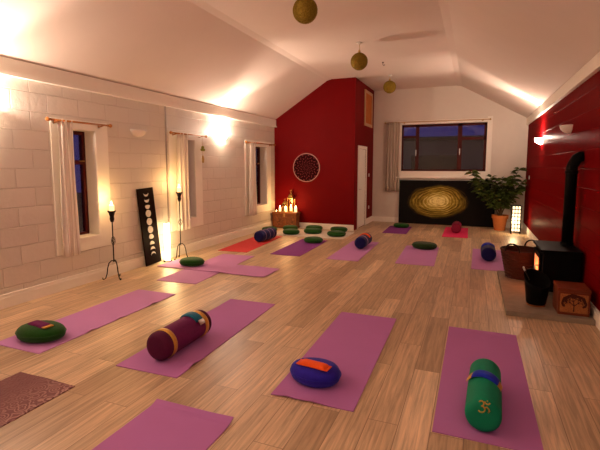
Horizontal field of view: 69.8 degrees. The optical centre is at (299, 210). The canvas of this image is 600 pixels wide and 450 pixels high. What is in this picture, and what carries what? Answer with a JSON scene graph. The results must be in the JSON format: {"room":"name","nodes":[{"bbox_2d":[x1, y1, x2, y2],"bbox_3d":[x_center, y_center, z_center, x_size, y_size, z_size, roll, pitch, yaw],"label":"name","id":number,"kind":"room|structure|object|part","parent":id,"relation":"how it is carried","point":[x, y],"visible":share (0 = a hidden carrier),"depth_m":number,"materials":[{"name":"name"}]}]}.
{"room":"exercise studio","nodes":[
{"label":"exercise studio","id":0,"kind":"room"},
{"bbox_2d":[0,75,274,294],"bbox_3d":[-2.892,-0.440,6.223,0.260,2.780,15.790,2,6,22],"label":"wall","id":1,"kind":"structure","parent":0,"point":[29,257],"depth_m":6.23,"materials":[{"name":"white brick"}]},
{"bbox_2d":[45,117,111,127],"bbox_3d":[-2.892,-1.149,5.650,0.112,0.074,1.018,2,6,22],"label":"curtain rod","id":2,"kind":"object","parent":1,"relation":"attached to","point":[46,118],"visible":1,"depth_m":5.56,"materials":[{"name":"orange wood"}]},
{"bbox_2d":[57,119,80,257],"bbox_3d":[-2.963,-0.282,5.499,0.074,1.740,0.255,2,6,22],"label":"curtain","id":3,"kind":"object","parent":2,"relation":"hanging from","point":[71,245],"visible":1,"depth_m":5.50,"materials":[{"name":"white fabric"}]},
{"bbox_2d":[49,117,111,255],"bbox_3d":[-3.027,-0.340,5.844,0.280,1.740,0.890,2,6,22],"label":"window","id":4,"kind":"structure","parent":1,"relation":"in","point":[93,162],"depth_m":6.03,"materials":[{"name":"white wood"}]},
{"bbox_3d":[-3.146,-0.360,5.842,0.060,1.460,0.560,2,6,22],"label":"frame","id":5,"kind":"part","parent":4,"relation":"part of","materials":[{"name":"brown wood"}]},
{"bbox_2d":[0,221,272,309],"bbox_3d":[-3.187,0.981,5.250,0.030,0.155,13.500,2,6,22],"label":"baseboard","id":6,"kind":"structure","parent":1,"relation":"attached to","point":[10,299],"depth_m":6.04,"materials":[{"name":"white wood"}]},
{"bbox_2d":[0,56,276,126],"bbox_3d":[-3.168,-1.621,4.971,0.070,0.190,13.500,2,6,22],"label":"trim","id":7,"kind":"structure","parent":1,"relation":"attached to","point":[9,67],"depth_m":6.11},
{"bbox_2d":[130,129,146,136],"bbox_3d":[-2.469,-1.202,6.661,0.137,0.115,0.290,2,6,22],"label":"wall sconce","id":8,"kind":"object","parent":1,"relation":"attached to","point":[135,132],"visible":1,"depth_m":6.59,"materials":[{"name":"white ceramic"}]},
{"bbox_2d":[164,106,169,223],"bbox_3d":[-2.274,-0.540,7.375,0.018,2.460,0.025,2,6,22],"label":"cable conduit","id":9,"kind":"object","parent":1,"relation":"attached to","point":[164,106],"visible":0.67,"depth_m":7.34,"materials":[{"name":"white plastic"}]},
{"bbox_2d":[168,131,202,230],"bbox_3d":[-2.181,-0.558,7.923,0.280,1.740,0.960,2,6,22],"label":"window","id":10,"kind":"structure","parent":1,"relation":"in","point":[194,143],"depth_m":8.10,"materials":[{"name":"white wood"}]},
{"bbox_2d":[169,131,207,137],"bbox_3d":[-2.023,-1.372,7.785,0.112,0.074,1.088,2,6,22],"label":"curtain rod","id":11,"kind":"object","parent":1,"relation":"attached to","point":[170,132],"visible":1,"depth_m":7.75,"materials":[{"name":"orange wood"}]},
{"bbox_2d":[177,133,190,230],"bbox_3d":[-2.082,-0.518,7.665,0.077,1.720,0.344,2,6,22],"label":"curtain","id":12,"kind":"object","parent":11,"relation":"hanging from","point":[182,140],"visible":0.95,"depth_m":7.66,"materials":[{"name":"white fabric"}]},
{"bbox_2d":[200,137,204,162],"bbox_3d":[-1.846,-1.159,8.169,0.056,0.500,0.116,2,6,22],"label":"charm","id":13,"kind":"object","parent":11,"relation":"hanging from","point":[202,147],"visible":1,"depth_m":8.16,"materials":[{"name":"gold metal"}]},
{"bbox_2d":[217,134,227,139],"bbox_3d":[-1.573,-1.512,8.856,0.137,0.115,0.290,2,6,22],"label":"wall sconce","id":14,"kind":"object","parent":1,"relation":"attached to","point":[220,136],"visible":1,"depth_m":8.78,"materials":[{"name":"beige"}]},
{"bbox_2d":[245,140,270,214],"bbox_3d":[-1.112,-0.833,10.551,0.280,1.740,1.340,2,6,22],"label":"window","id":15,"kind":"structure","parent":1,"relation":"in","point":[263,151],"depth_m":10.92,"materials":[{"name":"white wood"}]},
{"bbox_3d":[-1.217,-0.654,10.601,0.004,0.945,0.810,2,6,22],"label":"pane","id":16,"kind":"part","parent":15,"relation":"part of","materials":[{"name":"clear glass"}]},
{"bbox_3d":[-1.217,-0.856,10.580,0.060,1.460,0.920,2,6,22],"label":"frame","id":17,"kind":"part","parent":15,"relation":"part of","materials":[{"name":"brown wood"}]},
{"bbox_2d":[245,141,274,145],"bbox_3d":[-0.965,-1.619,10.387,0.112,0.074,1.528,2,6,22],"label":"curtain rod","id":18,"kind":"object","parent":1,"relation":"attached to","point":[246,142],"visible":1,"depth_m":10.32,"materials":[{"name":"orange wood"}]},
{"bbox_2d":[249,142,256,215],"bbox_3d":[-1.108,-0.744,10.060,0.080,1.720,0.356,2,6,22],"label":"curtain","id":19,"kind":"object","parent":18,"relation":"hanging from","point":[252,146],"visible":1,"depth_m":10.04,"materials":[{"name":"white fabric"}]},
{"bbox_2d":[0,221,599,449],"bbox_3d":[0.011,1.153,5.079,6.700,0.150,16.030,2,6,22],"label":"floor","id":20,"kind":"structure","parent":0,"point":[395,409],"depth_m":3.73,"materials":[{"name":"brown wood"}]},
{"bbox_2d":[0,372,74,427],"bbox_3d":[-2.251,1.351,2.402,0.580,0.012,1.820,2,6,22],"label":"rug","id":21,"kind":"object","parent":20,"relation":"on","point":[21,393],"visible":1,"depth_m":3.03,"materials":[{"name":"fabric"}]},
{"bbox_2d":[0,289,174,353],"bbox_3d":[-2.164,1.115,4.631,0.580,0.018,1.840,2,6,21],"label":"yoga mat","id":22,"kind":"object","parent":20,"relation":"on","point":[77,324],"visible":0.85,"depth_m":4.57,"materials":[{"name":"purple plastic"}]},
{"bbox_2d":[15,320,66,342],"bbox_3d":[-2.408,1.115,3.998,0.480,0.135,0.340,2,6,15],"label":"cushion","id":23,"kind":"object","parent":22,"relation":"on","point":[26,333],"visible":0.84,"depth_m":3.88,"materials":[{"name":"green fabric"}]},
{"bbox_2d":[28,320,53,328],"bbox_3d":[-2.391,1.040,3.965,0.260,0.024,0.100,3,7,29],"label":"pillow","id":24,"kind":"object","parent":23,"relation":"on","point":[37,323],"visible":1,"depth_m":3.94,"materials":[{"name":"fabric"}]},
{"bbox_2d":[102,210,121,279],"bbox_3d":[-2.628,0.476,6.095,0.282,0.975,0.247,1,6,5],"label":"candle stand","id":25,"kind":"object","parent":20,"relation":"on","point":[111,213],"visible":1,"depth_m":6.04,"materials":[{"name":"black metal"}]},
{"bbox_2d":[109,202,113,210],"bbox_3d":[-2.631,-0.071,5.999,0.068,0.141,0.067,2,6,22],"label":"pillar candle","id":26,"kind":"object","parent":25,"relation":"on","point":[111,207],"visible":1,"depth_m":5.97,"materials":[{"name":"beige wax"}]},
{"bbox_2d":[107,210,115,221],"bbox_3d":[-2.631,0.074,6.014,0.110,0.160,0.110,1,6,5],"label":"cup","id":27,"kind":"object","parent":25,"relation":"on","point":[111,213],"depth_m":5.99,"materials":[{"name":"black metal"}]},
{"bbox_3d":[-2.631,0.368,6.045,0.017,0.710,0.017,-2,6,-18],"label":"stem","id":28,"kind":"part","parent":25,"relation":"part of","materials":[{"name":"black metal"}]},
{"bbox_2d":[136,187,161,265],"bbox_3d":[-2.432,0.247,6.937,0.107,1.250,0.421,2,6,22],"label":"board","id":29,"kind":"object","parent":20,"relation":"on","point":[145,196],"visible":1,"depth_m":6.91,"materials":[{"name":"black wood"}]},
{"bbox_2d":[92,399,233,449],"bbox_3d":[-1.041,1.387,1.968,0.600,0.032,1.840,2,6,22],"label":"yoga mat","id":30,"kind":"object","parent":20,"relation":"on","point":[165,425],"visible":1,"depth_m":2.61,"materials":[{"name":"purple plastic"}]},
{"bbox_2d":[163,222,171,261],"bbox_3d":[-2.232,0.517,7.226,0.140,0.667,0.140,2,6,22],"label":"lamp","id":31,"kind":"object","parent":20,"relation":"on","point":[166,224],"visible":1,"depth_m":7.19,"materials":[{"name":"white paper"}]},
{"bbox_2d":[174,192,187,259],"bbox_3d":[-2.074,0.248,7.404,0.282,1.155,0.247,-3,7,-29],"label":"candle stand","id":32,"kind":"object","parent":20,"relation":"on","point":[179,194],"visible":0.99,"depth_m":7.34,"materials":[{"name":"black metal"}]},
{"bbox_2d":[176,192,181,200],"bbox_3d":[-2.054,-0.243,7.319,0.110,0.160,0.110,-3,7,-29],"label":"cup","id":33,"kind":"object","parent":32,"relation":"on","point":[179,194],"depth_m":7.29,"materials":[{"name":"black metal"}]},
{"bbox_3d":[-2.054,0.140,7.359,0.017,0.890,0.017,-1,6,-7],"label":"stem","id":34,"kind":"part","parent":32,"relation":"part of","materials":[{"name":"black metal"}]},
{"bbox_2d":[116,299,274,377],"bbox_3d":[-0.884,1.155,4.223,0.585,0.023,1.860,2,6,20],"label":"yoga mat","id":35,"kind":"object","parent":20,"relation":"on","point":[230,317],"visible":0.75,"depth_m":3.93,"materials":[{"name":"purple plastic"}]},
{"bbox_2d":[147,310,211,360],"bbox_3d":[-1.048,1.078,3.793,0.251,0.251,0.668,2,6,21],"label":"bolster","id":36,"kind":"object","parent":35,"relation":"on","point":[162,344],"visible":0.92,"depth_m":3.59,"materials":[{"name":"fabric"}]},
{"bbox_2d":[180,311,204,324],"bbox_3d":[-0.975,0.971,3.916,0.213,0.088,0.105,2,6,21],"label":"pillow","id":37,"kind":"object","parent":36,"relation":"on","point":[197,317],"visible":1,"depth_m":3.89,"materials":[{"name":"fabric"}]},
{"bbox_2d":[158,254,253,283],"bbox_3d":[-1.412,0.889,6.850,0.630,0.006,1.920,2,6,18],"label":"yoga mat","id":38,"kind":"object","parent":20,"relation":"on","point":[185,275],"visible":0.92,"depth_m":6.41,"materials":[{"name":"purple plastic"}]},
{"bbox_2d":[158,259,278,276],"bbox_3d":[-1.299,0.884,6.782,1.900,0.016,0.560,2,6,22],"label":"yoga mat","id":39,"kind":"object","parent":38,"relation":"on","point":[256,271],"visible":0.91,"depth_m":6.70,"materials":[{"name":"purple plastic"}]},
{"bbox_2d":[179,257,204,265],"bbox_3d":[-1.742,0.811,6.933,0.430,0.115,0.350,2,6,22],"label":"cushion","id":40,"kind":"object","parent":39,"relation":"on","point":[187,261],"visible":1,"depth_m":6.81,"materials":[{"name":"green fabric"}]},
{"bbox_2d":[218,236,282,252],"bbox_3d":[-0.977,0.664,8.993,0.600,0.006,1.920,2,6,18],"label":"yoga mat","id":41,"kind":"object","parent":20,"relation":"on","point":[250,244],"visible":0.8,"depth_m":8.67,"materials":[{"name":"red plastic"}]},
{"bbox_2d":[254,228,276,241],"bbox_3d":[-0.741,0.507,9.281,0.245,0.245,0.660,3,7,25],"label":"bolster","id":42,"kind":"object","parent":41,"relation":"on","point":[269,233],"visible":1,"depth_m":9.09,"materials":[{"name":"blue fabric"}]},
{"bbox_2d":[262,226,276,230],"bbox_3d":[-0.748,0.442,10.569,0.390,0.120,0.370,2,6,22],"label":"cushion","id":43,"kind":"object","parent":20,"relation":"on","point":[266,227],"visible":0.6,"depth_m":10.48,"materials":[{"name":"green fabric"}]},
{"bbox_2d":[272,211,299,227],"bbox_3d":[-0.360,0.230,11.163,0.690,0.418,0.282,2,6,22],"label":"wooden chest","id":44,"kind":"object","parent":20,"relation":"on","point":[280,219],"visible":0.84,"depth_m":11.05,"materials":[{"name":"brown wood"}]},
{"bbox_2d":[282,200,286,211],"bbox_3d":[-0.383,-0.153,11.171,0.119,0.343,0.119,2,6,22],"label":"lantern","id":45,"kind":"object","parent":44,"relation":"on","point":[284,202],"visible":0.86,"depth_m":11.15,"materials":[{"name":"gold metal"}]},
{"bbox_3d":[-0.358,0.046,11.147,0.690,0.048,0.275,2,6,22],"label":"lid","id":46,"kind":"part","parent":44,"relation":"part of","materials":[{"name":"brown wood"}]},
{"bbox_2d":[287,190,294,211],"bbox_3d":[-0.230,-0.257,11.087,0.168,0.568,0.168,2,6,22],"label":"lantern","id":47,"kind":"object","parent":44,"relation":"on","point":[291,196],"visible":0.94,"depth_m":11.05,"materials":[{"name":"gold metal"}]},
{"bbox_2d":[271,239,326,255],"bbox_3d":[0.023,0.711,8.547,0.580,0.006,1.720,2,6,20],"label":"yoga mat","id":48,"kind":"object","parent":20,"relation":"on","point":[300,247],"visible":0.88,"depth_m":8.35,"materials":[{"name":"purple plastic"}]},
{"bbox_2d":[304,236,322,242],"bbox_3d":[0.282,0.600,9.016,0.410,0.115,0.370,2,6,22],"label":"cushion","id":49,"kind":"object","parent":48,"relation":"on","point":[313,239],"visible":1,"depth_m":8.89,"materials":[{"name":"green fabric"}]},
{"bbox_2d":[277,229,354,238],"bbox_3d":[0.293,0.533,10.217,1.800,0.014,1.015,2,6,22],"label":"rug","id":50,"kind":"object","parent":20,"relation":"on","point":[323,234],"visible":0.54,"depth_m":10.01,"materials":[{"name":"beige fabric"}]},
{"bbox_2d":[283,225,297,229],"bbox_3d":[-0.237,0.415,10.683,0.390,0.120,0.370,2,6,22],"label":"cushion","id":51,"kind":"object","parent":50,"relation":"on","point":[285,226],"visible":0.66,"depth_m":10.56,"materials":[{"name":"green fabric"}]},
{"bbox_2d":[283,228,299,234],"bbox_3d":[-0.206,0.479,10.070,0.410,0.120,0.370,2,6,22],"label":"cushion","id":52,"kind":"object","parent":50,"relation":"on","point":[290,231],"visible":1,"depth_m":9.93,"materials":[{"name":"green fabric"}]},
{"bbox_2d":[304,228,321,233],"bbox_3d":[0.305,0.467,10.186,0.450,0.120,0.370,2,6,22],"label":"cushion","id":53,"kind":"object","parent":50,"relation":"on","point":[307,230],"visible":1,"depth_m":10.05,"materials":[{"name":"green fabric"}]},
{"bbox_2d":[306,225,322,229],"bbox_3d":[0.351,0.416,10.672,0.440,0.120,0.370,2,6,22],"label":"cushion","id":54,"kind":"object","parent":50,"relation":"on","point":[308,226],"visible":0.68,"depth_m":10.56,"materials":[{"name":"green fabric"}]},
{"bbox_2d":[327,230,345,236],"bbox_3d":[0.827,0.511,9.772,0.440,0.120,0.370,2,6,22],"label":"cushion","id":55,"kind":"object","parent":50,"relation":"on","point":[336,233],"visible":1,"depth_m":9.64,"materials":[{"name":"green fabric"}]},
{"bbox_2d":[330,226,347,231],"bbox_3d":[0.945,0.442,10.433,0.430,0.120,0.370,2,6,22],"label":"cushion","id":56,"kind":"object","parent":50,"relation":"on","point":[339,228],"visible":0.77,"depth_m":10.32,"materials":[{"name":"green fabric"}]},
{"bbox_2d":[271,312,395,411],"bbox_3d":[0.404,1.204,3.769,0.595,0.020,1.840,2,6,21],"label":"yoga mat","id":57,"kind":"object","parent":20,"relation":"on","point":[354,342],"visible":0.85,"depth_m":3.62,"materials":[{"name":"purple plastic"}]},
{"bbox_2d":[290,357,341,387],"bbox_3d":[0.116,1.198,3.213,0.400,0.135,0.320,3,7,28],"label":"cushion","id":58,"kind":"object","parent":57,"relation":"on","point":[307,376],"visible":0.79,"depth_m":3.10,"materials":[{"name":"blue fabric"}]},
{"bbox_2d":[296,359,331,371],"bbox_3d":[0.102,1.121,3.156,0.256,0.028,0.085,3,7,29],"label":"pillow","id":59,"kind":"object","parent":58,"relation":"on","point":[310,363],"visible":1,"depth_m":3.13,"materials":[{"name":"orange fabric"}]},
{"bbox_2d":[326,241,378,260],"bbox_3d":[1.057,0.743,8.238,0.560,0.006,1.930,2,6,21],"label":"yoga mat","id":60,"kind":"object","parent":20,"relation":"on","point":[350,252],"visible":0.8,"depth_m":7.97,"materials":[{"name":"purple plastic"}]},
{"bbox_2d":[354,233,371,248],"bbox_3d":[1.258,0.587,8.520,0.245,0.245,0.640,2,6,21],"label":"bolster","id":61,"kind":"object","parent":60,"relation":"on","point":[362,241],"visible":0.94,"depth_m":8.24,"materials":[{"name":"blue fabric"}]},
{"bbox_2d":[382,226,411,233],"bbox_3d":[2.465,0.470,10.848,0.570,0.006,1.290,2,6,20],"label":"yoga mat","id":62,"kind":"object","parent":20,"relation":"on","point":[391,229],"visible":0.94,"depth_m":10.69,"materials":[{"name":"purple plastic"}]},
{"bbox_2d":[394,223,408,227],"bbox_3d":[2.645,0.370,11.219,0.410,0.115,0.350,2,6,22],"label":"cushion","id":63,"kind":"object","parent":62,"relation":"on","point":[398,225],"visible":1,"depth_m":11.09,"materials":[{"name":"green fabric"}]},
{"bbox_2d":[395,245,438,265],"bbox_3d":[2.152,0.791,7.787,0.620,0.006,1.700,2,6,20],"label":"yoga mat","id":64,"kind":"object","parent":20,"relation":"on","point":[410,255],"visible":0.89,"depth_m":7.62,"materials":[{"name":"purple plastic"}]},
{"bbox_2d":[412,241,436,249],"bbox_3d":[2.420,0.664,8.359,0.480,0.125,0.390,2,6,22],"label":"cushion","id":65,"kind":"object","parent":64,"relation":"on","point":[424,245],"visible":1,"depth_m":8.22,"materials":[{"name":"green fabric"}]},
{"bbox_2d":[398,180,495,226],"bbox_3d":[3.944,-0.222,11.691,2.470,1.210,0.089,2,6,22],"label":"painting","id":66,"kind":"object","parent":20,"relation":"on","point":[435,202],"visible":0.96,"depth_m":11.70,"materials":[{"name":"gold fabric"}]},
{"bbox_2d":[442,227,467,237],"bbox_3d":[3.780,0.513,10.436,0.550,0.006,1.660,2,6,21],"label":"yoga mat","id":67,"kind":"object","parent":20,"relation":"on","point":[463,233],"visible":0.77,"depth_m":10.21,"materials":[{"name":"pink plastic"}]},
{"bbox_2d":[451,221,461,232],"bbox_3d":[3.812,0.388,10.475,0.233,0.233,0.600,2,6,22],"label":"bolster","id":68,"kind":"object","parent":67,"relation":"on","point":[456,227],"visible":1,"depth_m":10.21,"materials":[{"name":"fabric"}]},
{"bbox_2d":[471,249,503,270],"bbox_3d":[3.266,0.827,7.435,0.540,0.006,1.780,2,6,22],"label":"yoga mat","id":69,"kind":"object","parent":20,"relation":"on","point":[478,262],"visible":0.7,"depth_m":7.14,"materials":[{"name":"purple plastic"}]},
{"bbox_2d":[481,242,495,260],"bbox_3d":[3.263,0.701,7.456,0.239,0.239,0.620,2,6,22],"label":"bolster","id":70,"kind":"object","parent":69,"relation":"on","point":[488,252],"visible":0.88,"depth_m":7.18,"materials":[{"name":"blue fabric"}]},
{"bbox_2d":[482,242,494,247],"bbox_3d":[3.297,0.592,7.528,0.209,0.072,0.160,2,6,22],"label":"pillow","id":71,"kind":"object","parent":70,"relation":"on","point":[486,243],"visible":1,"depth_m":7.48,"materials":[{"name":"blue fabric"}]},
{"bbox_2d":[432,326,543,449],"bbox_3d":[1.419,1.253,3.329,0.600,0.014,1.820,2,6,22],"label":"yoga mat","id":72,"kind":"object","parent":20,"relation":"on","point":[518,429],"visible":0.81,"depth_m":3.04,"materials":[{"name":"purple plastic"}]},
{"bbox_2d":[465,358,501,431],"bbox_3d":[1.220,1.198,2.847,0.210,0.210,0.667,3,7,24],"label":"bolster","id":73,"kind":"object","parent":72,"relation":"on","point":[483,405],"visible":0.93,"depth_m":2.60,"materials":[{"name":"green fabric"}]},
{"bbox_2d":[466,370,502,390],"bbox_3d":[1.228,1.120,2.859,0.214,0.100,0.090,4,7,34],"label":"pillow","id":74,"kind":"object","parent":73,"relation":"on","point":[478,373],"visible":0.97,"depth_m":2.83,"materials":[{"name":"blue fabric"}]},
{"bbox_2d":[464,167,526,230],"bbox_3d":[4.855,-0.307,10.780,1.429,1.567,0.707,2,6,22],"label":"potted plant","id":75,"kind":"object","parent":20,"relation":"on","point":[496,198],"visible":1,"depth_m":10.64,"materials":[{"name":"green plant"}]},
{"bbox_3d":[5.004,0.288,10.771,0.390,0.385,0.390,2,6,22],"label":"pot","id":76,"kind":"part","parent":75,"relation":"part of","materials":[{"name":"ceramic"}]},
{"bbox_2d":[510,205,521,233],"bbox_3d":[5.116,0.200,10.196,0.214,0.680,0.214,2,6,22],"label":"lamp","id":77,"kind":"object","parent":20,"relation":"on","point":[516,210],"visible":1,"depth_m":10.11,"materials":[{"name":"white metal"}]},
{"bbox_3d":[5.116,0.180,10.194,0.170,0.600,0.170,2,6,22],"label":"lamp shade","id":78,"kind":"part","parent":77,"relation":"part of","materials":[{"name":"beige paper"}]},
{"bbox_2d":[497,270,595,325],"bbox_3d":[2.957,1.019,5.368,0.815,0.055,1.940,2,6,22],"label":"hearth slab","id":79,"kind":"object","parent":20,"relation":"on","point":[512,290],"visible":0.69,"depth_m":4.72,"materials":[{"name":"stone"}]},
{"bbox_2d":[500,239,533,279],"bbox_3d":[3.091,0.673,5.993,0.564,0.506,0.569,2,6,22],"label":"basket","id":80,"kind":"object","parent":79,"relation":"on","point":[514,256],"visible":0.72,"depth_m":5.86,"materials":[{"name":"brown wicker"}]},
{"bbox_3d":[2.878,0.497,5.822,0.021,0.121,0.220,-4,7,-35],"label":"handle","id":81,"kind":"part","parent":80,"relation":"part of","materials":[{"name":"brown wicker"}]},
{"bbox_2d":[522,266,550,306],"bbox_3d":[2.632,0.840,4.798,0.286,0.421,0.282,2,6,22],"label":"coal scuttle","id":82,"kind":"object","parent":79,"relation":"on","point":[537,284],"visible":1,"depth_m":4.77,"materials":[{"name":"black metal"}]},
{"bbox_2d":[533,240,582,291],"bbox_3d":[3.127,0.710,5.321,0.468,0.570,0.740,2,6,22],"label":"wood stove","id":83,"kind":"object","parent":79,"relation":"on","point":[559,262],"visible":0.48,"depth_m":5.00,"materials":[{"name":"black"}]},
{"bbox_3d":[3.147,0.440,5.284,0.425,0.025,0.740,2,6,22],"label":"plate","id":84,"kind":"part","parent":83,"relation":"part of","materials":[{"name":"black metal"}]},
{"bbox_2d":[560,151,584,245],"bbox_3d":[3.334,-0.151,5.266,0.193,1.153,0.144,2,6,22],"label":"flue pipe","id":85,"kind":"object","parent":83,"relation":"on","point":[571,173],"visible":1,"depth_m":5.23,"materials":[{"name":"black metal"}]},
{"bbox_2d":[552,280,591,316],"bbox_3d":[2.894,0.932,4.593,0.296,0.280,0.341,2,6,22],"label":"box","id":86,"kind":"object","parent":79,"relation":"on","point":[569,298],"visible":1,"depth_m":4.46,"materials":[{"name":"red wood"}]},
{"bbox_3d":[2.896,0.810,4.585,0.296,0.035,0.330,2,6,22],"label":"lid","id":87,"kind":"part","parent":86,"relation":"part of","materials":[{"name":"red wood"}]},
{"bbox_3d":[2.834,0.960,4.448,0.250,0.195,0.011,2,6,22],"label":"panel","id":88,"kind":"part","parent":86,"relation":"part of","materials":[{"name":"brown wood"}]},
{"bbox_2d":[0,0,599,119],"bbox_3d":[0.002,-2.182,4.734,6.600,1.315,16.030,2,6,22],"label":"ceiling","id":89,"kind":"structure","parent":0,"point":[254,57],"depth_m":6.27,"materials":[{"name":"paint"}]},
{"bbox_2d":[293,0,317,23],"bbox_3d":[0.060,-2.437,5.068,0.295,0.437,0.293,2,6,22],"label":"pendant lamp","id":90,"kind":"object","parent":89,"relation":"hanging from","point":[304,11],"visible":1,"depth_m":4.98,"materials":[{"name":"gold metal"}]},
{"bbox_2d":[351,42,367,69],"bbox_3d":[1.025,-2.672,7.438,0.296,0.463,0.294,2,6,22],"label":"pendant lamp","id":91,"kind":"object","parent":89,"relation":"hanging from","point":[359,61],"visible":1,"depth_m":7.36,"materials":[{"name":"gold metal"}]},
{"bbox_3d":[1.025,-2.589,7.447,0.296,0.296,0.294,2,6,22],"label":"lamp shade","id":92,"kind":"part","parent":91,"relation":"part of","materials":[{"name":"gold metal"}]},
{"bbox_2d":[383,75,395,93],"bbox_3d":[2.106,-2.973,10.091,0.296,0.416,0.296,2,6,22],"label":"pendant lamp","id":93,"kind":"object","parent":89,"relation":"hanging from","point":[389,87],"visible":1,"depth_m":10.00,"materials":[{"name":"gold metal"}]},
{"bbox_2d":[274,77,356,230],"bbox_3d":[0.348,-1.402,10.927,2.160,3.715,0.120,2,6,22],"label":"wall","id":94,"kind":"structure","parent":0,"point":[322,125],"depth_m":10.80,"materials":[{"name":"red paint"}]},
{"bbox_2d":[293,153,319,181],"bbox_3d":[0.161,-1.109,10.978,0.732,0.732,0.022,2,6,22],"label":"wall art","id":95,"kind":"object","parent":94,"relation":"attached to","point":[306,167],"visible":1,"depth_m":10.96},
{"bbox_2d":[355,79,373,229],"bbox_3d":[1.691,-1.462,11.497,0.100,3.715,1.950,2,6,22],"label":"wall","id":96,"kind":"structure","parent":0,"point":[364,134],"depth_m":11.27,"materials":[{"name":"red paint"}]},
{"bbox_2d":[357,145,366,228],"bbox_3d":[1.591,-0.636,11.294,0.151,2.115,0.930,2,6,22],"label":"door","id":97,"kind":"structure","parent":96,"relation":"in","point":[362,179],"depth_m":11.30,"materials":[{"name":"wood"}]},
{"bbox_2d":[364,89,372,127],"bbox_3d":[1.847,-2.740,11.577,0.029,0.920,0.860,2,6,22],"label":"framed picture","id":98,"kind":"object","parent":96,"relation":"attached to","point":[368,96],"visible":1,"depth_m":11.53,"materials":[{"name":"brown wood"}]},
{"bbox_2d":[366,93,371,124],"bbox_3d":[1.842,-2.740,11.579,0.017,0.780,0.720,2,6,22],"label":"print","id":99,"kind":"object","parent":98,"relation":"attached to","point":[368,95],"depth_m":11.60},
{"bbox_2d":[366,216,372,223],"bbox_3d":[1.960,0.256,12.186,0.020,0.155,0.770,2,6,22],"label":"baseboard","id":100,"kind":"structure","parent":96,"relation":"attached to","point":[369,219],"depth_m":12.18,"materials":[{"name":"white wood"}]},
{"bbox_2d":[372,86,528,223],"bbox_3d":[2.964,-1.536,12.159,6.600,3.725,0.240,2,6,22],"label":"wall","id":101,"kind":"structure","parent":0,"point":[509,129],"depth_m":11.53,"materials":[{"name":"white paint"}]},
{"bbox_2d":[385,118,490,123],"bbox_3d":[3.658,-2.416,11.595,2.748,0.056,0.109,2,6,22],"label":"curtain rod","id":102,"kind":"object","parent":101,"relation":"attached to","point":[490,118],"visible":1,"depth_m":11.49,"materials":[{"name":"brown wood"}]},
{"bbox_2d":[385,122,399,190],"bbox_3d":[2.609,-1.519,12.083,0.398,1.920,0.082,2,6,22],"label":"curtain","id":103,"kind":"object","parent":102,"relation":"hanging from","point":[393,129],"visible":1,"depth_m":12.07,"materials":[{"name":"white fabric"}]},
{"bbox_2d":[396,116,492,178],"bbox_3d":[3.889,-1.696,11.668,2.470,1.615,0.260,2,6,22],"label":"window","id":104,"kind":"structure","parent":101,"relation":"in","point":[458,173],"depth_m":11.60,"materials":[{"name":"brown wood"}]},
{"bbox_3d":[3.859,-0.903,11.677,2.470,0.035,0.100,2,6,22],"label":"sill","id":105,"kind":"part","parent":104,"relation":"part of","materials":[{"name":"white wood"}]},
{"bbox_3d":[3.904,-1.734,11.767,2.200,1.280,0.060,2,6,22],"label":"frame","id":106,"kind":"part","parent":104,"relation":"part of","materials":[{"name":"brown wood"}]},
{"bbox_2d":[372,216,521,227],"bbox_3d":[3.916,0.301,11.823,3.920,0.140,0.020,2,6,22],"label":"baseboard","id":107,"kind":"structure","parent":101,"relation":"attached to","point":[375,218],"depth_m":12.37,"materials":[{"name":"white wood"}]},
{"bbox_2d":[523,70,599,310],"bbox_3d":[2.994,-0.192,3.854,0.240,2.780,15.790,2,6,22],"label":"wall","id":108,"kind":"structure","parent":0,"point":[547,161],"depth_m":5.85,"materials":[{"name":"red paint"}]},
{"bbox_2d":[534,138,542,143],"bbox_3d":[4.716,-1.376,8.513,0.137,0.115,0.290,2,6,22],"label":"wall sconce","id":109,"kind":"object","parent":108,"relation":"attached to","point":[537,140],"visible":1,"depth_m":8.42,"materials":[{"name":"beige"}]},
{"bbox_2d":[522,223,599,330],"bbox_3d":[2.829,1.120,3.928,0.020,0.155,15.550,2,6,22],"label":"baseboard","id":110,"kind":"structure","parent":108,"relation":"attached to","point":[595,313],"depth_m":4.50,"materials":[{"name":"white wood"}]},
{"bbox_2d":[526,52,599,124],"bbox_3d":[2.815,-1.499,3.660,0.050,0.160,15.550,2,6,22],"label":"trim","id":111,"kind":"structure","parent":108,"relation":"attached to","point":[588,70],"depth_m":5.85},
{"bbox_2d":[560,124,572,133],"bbox_3d":[3.684,-1.131,5.975,0.137,0.115,0.290,2,6,22],"label":"wall sconce","id":112,"kind":"object","parent":108,"relation":"attached to","point":[567,129],"visible":1,"depth_m":5.89,"materials":[{"name":"white ceramic"}]},
{"label":"outside","id":113,"kind":"structure","parent":0,"visible":0},
{"bbox_2d":[76,192,82,231],"bbox_3d":[6.566,0.251,16.336,50.000,0.300,55.000,2,6,22],"label":"ground","id":114,"kind":"structure","parent":113,"point":[79,198],"depth_m":17.10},
{"bbox_2d":[403,135,483,168],"bbox_3d":[6.274,-1.487,17.575,8.800,2.900,3.400,2,6,22],"label":"outbuilding","id":115,"kind":"structure","parent":114,"relation":"on","point":[436,152],"depth_m":16.19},
{"bbox_3d":[5.150,-1.016,16.438,1.800,2.200,0.030,2,6,22],"label":"garage door","id":116,"kind":"part","parent":115,"relation":"part of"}
]}

